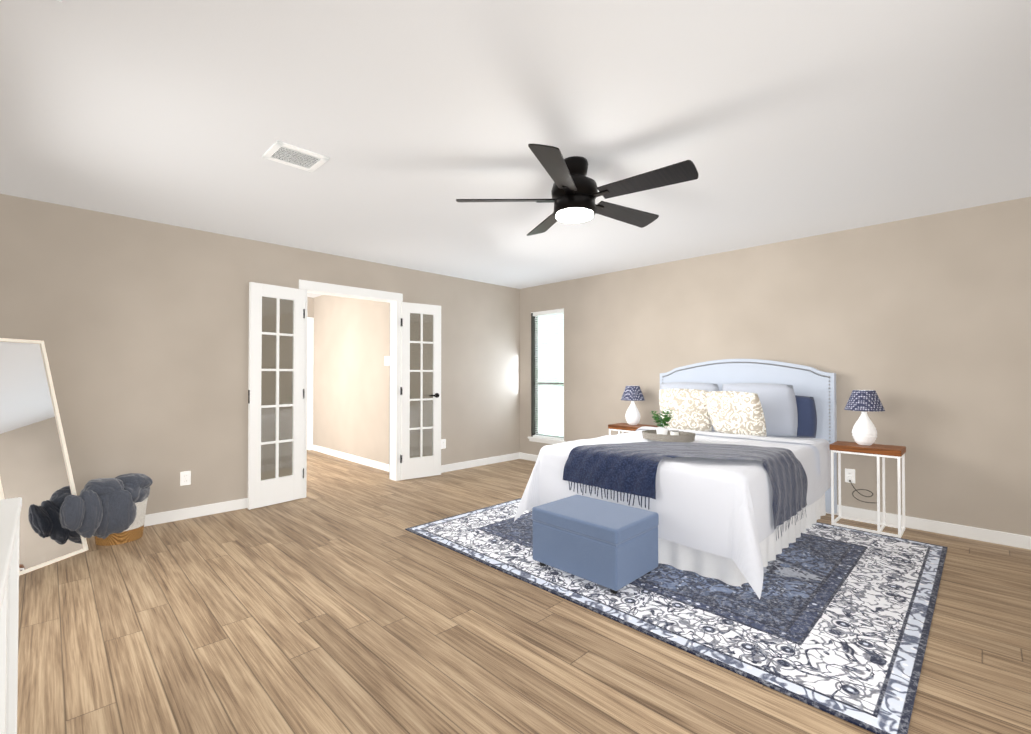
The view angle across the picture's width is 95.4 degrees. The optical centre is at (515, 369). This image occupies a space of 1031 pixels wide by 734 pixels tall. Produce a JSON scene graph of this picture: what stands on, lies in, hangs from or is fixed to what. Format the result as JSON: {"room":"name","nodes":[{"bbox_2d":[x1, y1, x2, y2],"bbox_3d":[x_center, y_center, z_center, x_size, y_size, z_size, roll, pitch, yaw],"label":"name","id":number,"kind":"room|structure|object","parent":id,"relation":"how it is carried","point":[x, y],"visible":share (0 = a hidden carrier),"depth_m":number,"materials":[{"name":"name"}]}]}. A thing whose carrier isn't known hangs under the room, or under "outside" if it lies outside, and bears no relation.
{"room":"bedroom","nodes":[
{"label":"bedroom","id":0,"kind":"room"},
{"bbox_2d":[0,194,519,514],"bbox_3d":[-1.862,0.044,4.913,5.560,2.440,0.120,1,-1,-45],"label":"wall","id":1,"kind":"structure","parent":0,"point":[139,328],"depth_m":3.92,"materials":[{"name":"paint"}]},
{"bbox_2d":[180,471,190,485],"bbox_3d":[-2.757,0.913,3.917,0.072,0.116,0.010,1,-1,-45],"label":"electrical outlet","id":2,"kind":"object","parent":1,"relation":"attached to","point":[185,477],"visible":1,"depth_m":3.91,"materials":[{"name":"white plastic"}]},
{"bbox_2d":[144,498,247,526],"bbox_3d":[-2.895,1.206,3.771,2.205,0.090,0.019,1,-1,-45],"label":"baseboard","id":3,"kind":"structure","parent":1,"relation":"attached to","point":[192,512],"depth_m":3.95,"materials":[{"name":"white wood"}]},
{"bbox_2d":[248,282,304,509],"bbox_3d":[-2.217,0.236,4.364,0.036,2.020,0.503,-1,-1,37],"label":"french door","id":4,"kind":"structure","parent":1,"relation":"in","point":[277,489],"depth_m":4.35,"materials":[{"name":"white wood"}]},
{"bbox_2d":[299,279,402,498],"bbox_3d":[-1.756,0.198,5.018,1.150,2.135,0.160,1,-1,-45],"label":"door frame","id":5,"kind":"structure","parent":1,"relation":"attached to","point":[394,300],"depth_m":5.31,"materials":[{"name":"white wood"}]},
{"bbox_2d":[400,302,440,479],"bbox_3d":[-1.085,0.248,5.452,0.503,2.020,0.088,0,-1,-36],"label":"french door","id":6,"kind":"structure","parent":1,"relation":"in","point":[419,466],"depth_m":5.46,"materials":[{"name":"white wood"}]},
{"bbox_2d":[441,439,445,448],"bbox_3d":[-0.889,0.924,5.783,0.072,0.116,0.010,1,-1,-45],"label":"electrical outlet","id":7,"kind":"object","parent":1,"relation":"attached to","point":[443,443],"visible":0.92,"depth_m":5.78,"materials":[{"name":"white plastic"}]},
{"bbox_2d":[441,453,519,472],"bbox_3d":[-0.630,1.232,6.032,1.895,0.090,0.019,1,-1,-45],"label":"baseboard","id":8,"kind":"structure","parent":1,"relation":"attached to","point":[485,461],"depth_m":6.17,"materials":[{"name":"white wood"}]},
{"bbox_2d":[307,297,310,450],"bbox_3d":[-3.819,0.069,7.029,1.440,2.440,0.120,1,-1,-45],"label":"wall","id":9,"kind":"structure","parent":0,"point":[308,298],"depth_m":7.48,"materials":[{"name":"paint"}]},
{"bbox_2d":[307,317,313,449],"bbox_3d":[-3.577,0.230,7.138,0.999,2.120,0.064,1,-1,-45],"label":"hall door","id":10,"kind":"structure","parent":9,"relation":"in","point":[310,341],"depth_m":7.46,"materials":[{"name":"white wood"}]},
{"bbox_2d":[311,295,389,463],"bbox_3d":[-2.271,0.064,6.625,0.120,2.440,2.880,1,-1,-45],"label":"wall","id":11,"kind":"structure","parent":0,"point":[351,381],"depth_m":6.56,"materials":[{"name":"paint"}]},
{"bbox_2d":[312,445,388,471],"bbox_3d":[-2.287,1.238,6.532,0.015,0.090,2.730,1,-1,-45],"label":"baseboard","id":12,"kind":"structure","parent":11,"relation":"attached to","point":[375,464],"depth_m":6.48,"materials":[{"name":"white wood"}]},
{"bbox_2d":[384,356,389,364],"bbox_3d":[-1.611,-0.105,5.873,0.009,0.116,0.120,1,-1,-45],"label":"light switch","id":13,"kind":"object","parent":11,"relation":"attached to","point":[387,360],"visible":0.94,"depth_m":5.86,"materials":[{"name":"white plastic"}]},
{"bbox_2d":[0,0,1030,297],"bbox_3d":[-0.859,-1.237,3.924,5.560,0.100,8.720,1,-1,-45],"label":"ceiling","id":14,"kind":"structure","parent":0,"point":[772,120],"depth_m":2.25,"materials":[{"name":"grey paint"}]},
{"bbox_2d":[262,140,329,171],"bbox_3d":[-1.242,-1.194,2.650,0.280,0.016,0.250,1,-1,-45],"label":"ceiling vent","id":15,"kind":"object","parent":14,"relation":"in","point":[291,155],"visible":0.98,"depth_m":2.64,"materials":[{"name":"white metal"}]},
{"bbox_2d":[456,144,698,235],"bbox_3d":[0.377,-1.041,2.714,1.316,0.319,1.310,1,-1,-45],"label":"ceiling fan","id":16,"kind":"object","parent":14,"relation":"hanging from","point":[575,193],"visible":1,"depth_m":2.60,"materials":[{"name":"black metal"}]},
{"bbox_2d":[17,450,1030,733],"bbox_3d":[-0.859,1.302,3.894,5.560,0.100,8.720,1,-1,-45],"label":"floor","id":17,"kind":"structure","parent":0,"point":[339,598],"depth_m":2.12,"materials":[{"name":"brown wood"}]},
{"bbox_2d":[0,497,21,733],"bbox_3d":[-1.201,0.684,0.809,0.451,1.063,0.948,1,-1,-45],"label":"sideboard","id":18,"kind":"object","parent":17,"relation":"on","point":[10,510],"visible":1,"depth_m":1.20,"materials":[{"name":"white wood"}]},
{"bbox_2d":[0,338,88,575],"bbox_3d":[-3.144,0.523,3.031,0.030,1.485,0.430,-14,-2,5],"label":"mirror","id":19,"kind":"object","parent":17,"relation":"on","point":[36,475],"visible":0.77,"depth_m":3.05,"materials":[{"name":"beige mirror"}]},
{"bbox_2d":[59,473,152,545],"bbox_3d":[-2.898,1.006,3.337,0.506,0.475,0.466,1,-1,-45],"label":"basket","id":20,"kind":"object","parent":17,"relation":"on","point":[107,511],"visible":1,"depth_m":3.25,"materials":[{"name":"fabric"}]},
{"bbox_2d":[608,423,657,434],"bbox_3d":[1.300,0.945,5.204,0.296,0.644,0.449,1,-1,-45],"label":"nightstand","id":21,"kind":"object","parent":17,"relation":"on","point":[623,427],"visible":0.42,"depth_m":5.17,"materials":[{"name":"brown wood"}]},
{"bbox_2d":[621,386,644,424],"bbox_3d":[1.306,0.403,5.218,0.264,0.435,0.264,1,-1,-45],"label":"lamp","id":22,"kind":"object","parent":21,"relation":"on","point":[632,394],"visible":1,"depth_m":5.15,"materials":[{"name":"white ceramic"}]},
{"bbox_2d":[405,498,947,733],"bbox_3d":[1.071,1.241,3.447,2.460,0.008,3.000,1,-1,-45],"label":"rug","id":23,"kind":"object","parent":17,"relation":"on","point":[834,620],"visible":0.71,"depth_m":2.42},
{"bbox_2d":[532,495,658,593],"bbox_3d":[0.484,1.047,2.885,0.466,0.362,0.626,1,-1,-45],"label":"ottoman","id":24,"kind":"object","parent":23,"relation":"on","point":[612,547],"visible":1,"depth_m":2.71,"materials":[{"name":"fabric"}]},
{"bbox_2d":[514,359,836,598],"bbox_3d":[1.399,0.565,3.798,2.232,1.347,1.783,1,-1,-45],"label":"bed","id":25,"kind":"object","parent":23,"relation":"on","point":[723,470],"visible":0.94,"depth_m":3.30,"materials":[{"name":"grey fabric"}]},
{"bbox_2d":[829,441,905,537],"bbox_3d":[2.788,0.927,3.712,0.296,0.644,0.449,1,-1,-45],"label":"nightstand","id":26,"kind":"object","parent":17,"relation":"on","point":[879,450],"visible":1,"depth_m":3.65,"materials":[{"name":"brown wood"}]},
{"bbox_2d":[844,390,884,444],"bbox_3d":[2.782,0.386,3.739,0.264,0.435,0.264,1,-1,-45],"label":"lamp","id":27,"kind":"object","parent":26,"relation":"on","point":[864,431],"visible":1,"depth_m":3.68,"materials":[{"name":"white ceramic"}]},
{"bbox_2d":[520,197,1030,535],"bbox_3d":[2.126,0.043,4.769,0.120,2.440,5.720,1,-1,-45],"label":"wall","id":28,"kind":"structure","parent":0,"point":[921,326],"depth_m":3.85,"materials":[{"name":"paint"}]},
{"bbox_2d":[528,308,565,443],"bbox_3d":[0.453,0.106,6.412,0.145,1.811,0.660,1,-1,-45],"label":"window","id":29,"kind":"structure","parent":28,"relation":"in","point":[536,436],"depth_m":6.45,"materials":[{"name":"white glass"}]},
{"bbox_2d":[519,452,1030,549],"bbox_3d":[2.034,1.217,4.749,0.019,0.090,5.600,1,-1,-45],"label":"baseboard","id":30,"kind":"structure","parent":28,"relation":"attached to","point":[994,536],"depth_m":3.55,"materials":[{"name":"white wood"}]},
{"bbox_2d":[845,468,854,482],"bbox_3d":[2.828,0.903,3.963,0.010,0.116,0.072,1,-1,-45],"label":"electrical outlet","id":31,"kind":"object","parent":28,"relation":"attached to","point":[850,472],"visible":0.88,"depth_m":3.96,"materials":[{"name":"white plastic"}]},
{"label":"outside","id":32,"kind":"structure","parent":0,"visible":0},
{"bbox_2d":[538,314,563,436],"bbox_3d":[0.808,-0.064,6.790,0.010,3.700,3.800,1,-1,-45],"label":"window blind","id":33,"kind":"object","parent":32,"point":[551,381],"depth_m":7.05,"materials":[{"name":"white"}]},
{"bbox_3d":[2.819,0.929,3.953,0.024,0.041,0.030,1,-1,-45],"label":"plug","id":34,"kind":"object","parent":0,"visible":0},
{"bbox_2d":[850,480,876,502],"bbox_3d":[2.880,1.006,3.873,0.044,0.181,0.204,1,-1,-45],"label":"power cord","id":35,"kind":"object","parent":34,"relation":"attached to","point":[861,494],"visible":0.98,"depth_m":3.87,"materials":[{"name":"grey plastic"}]}
]}

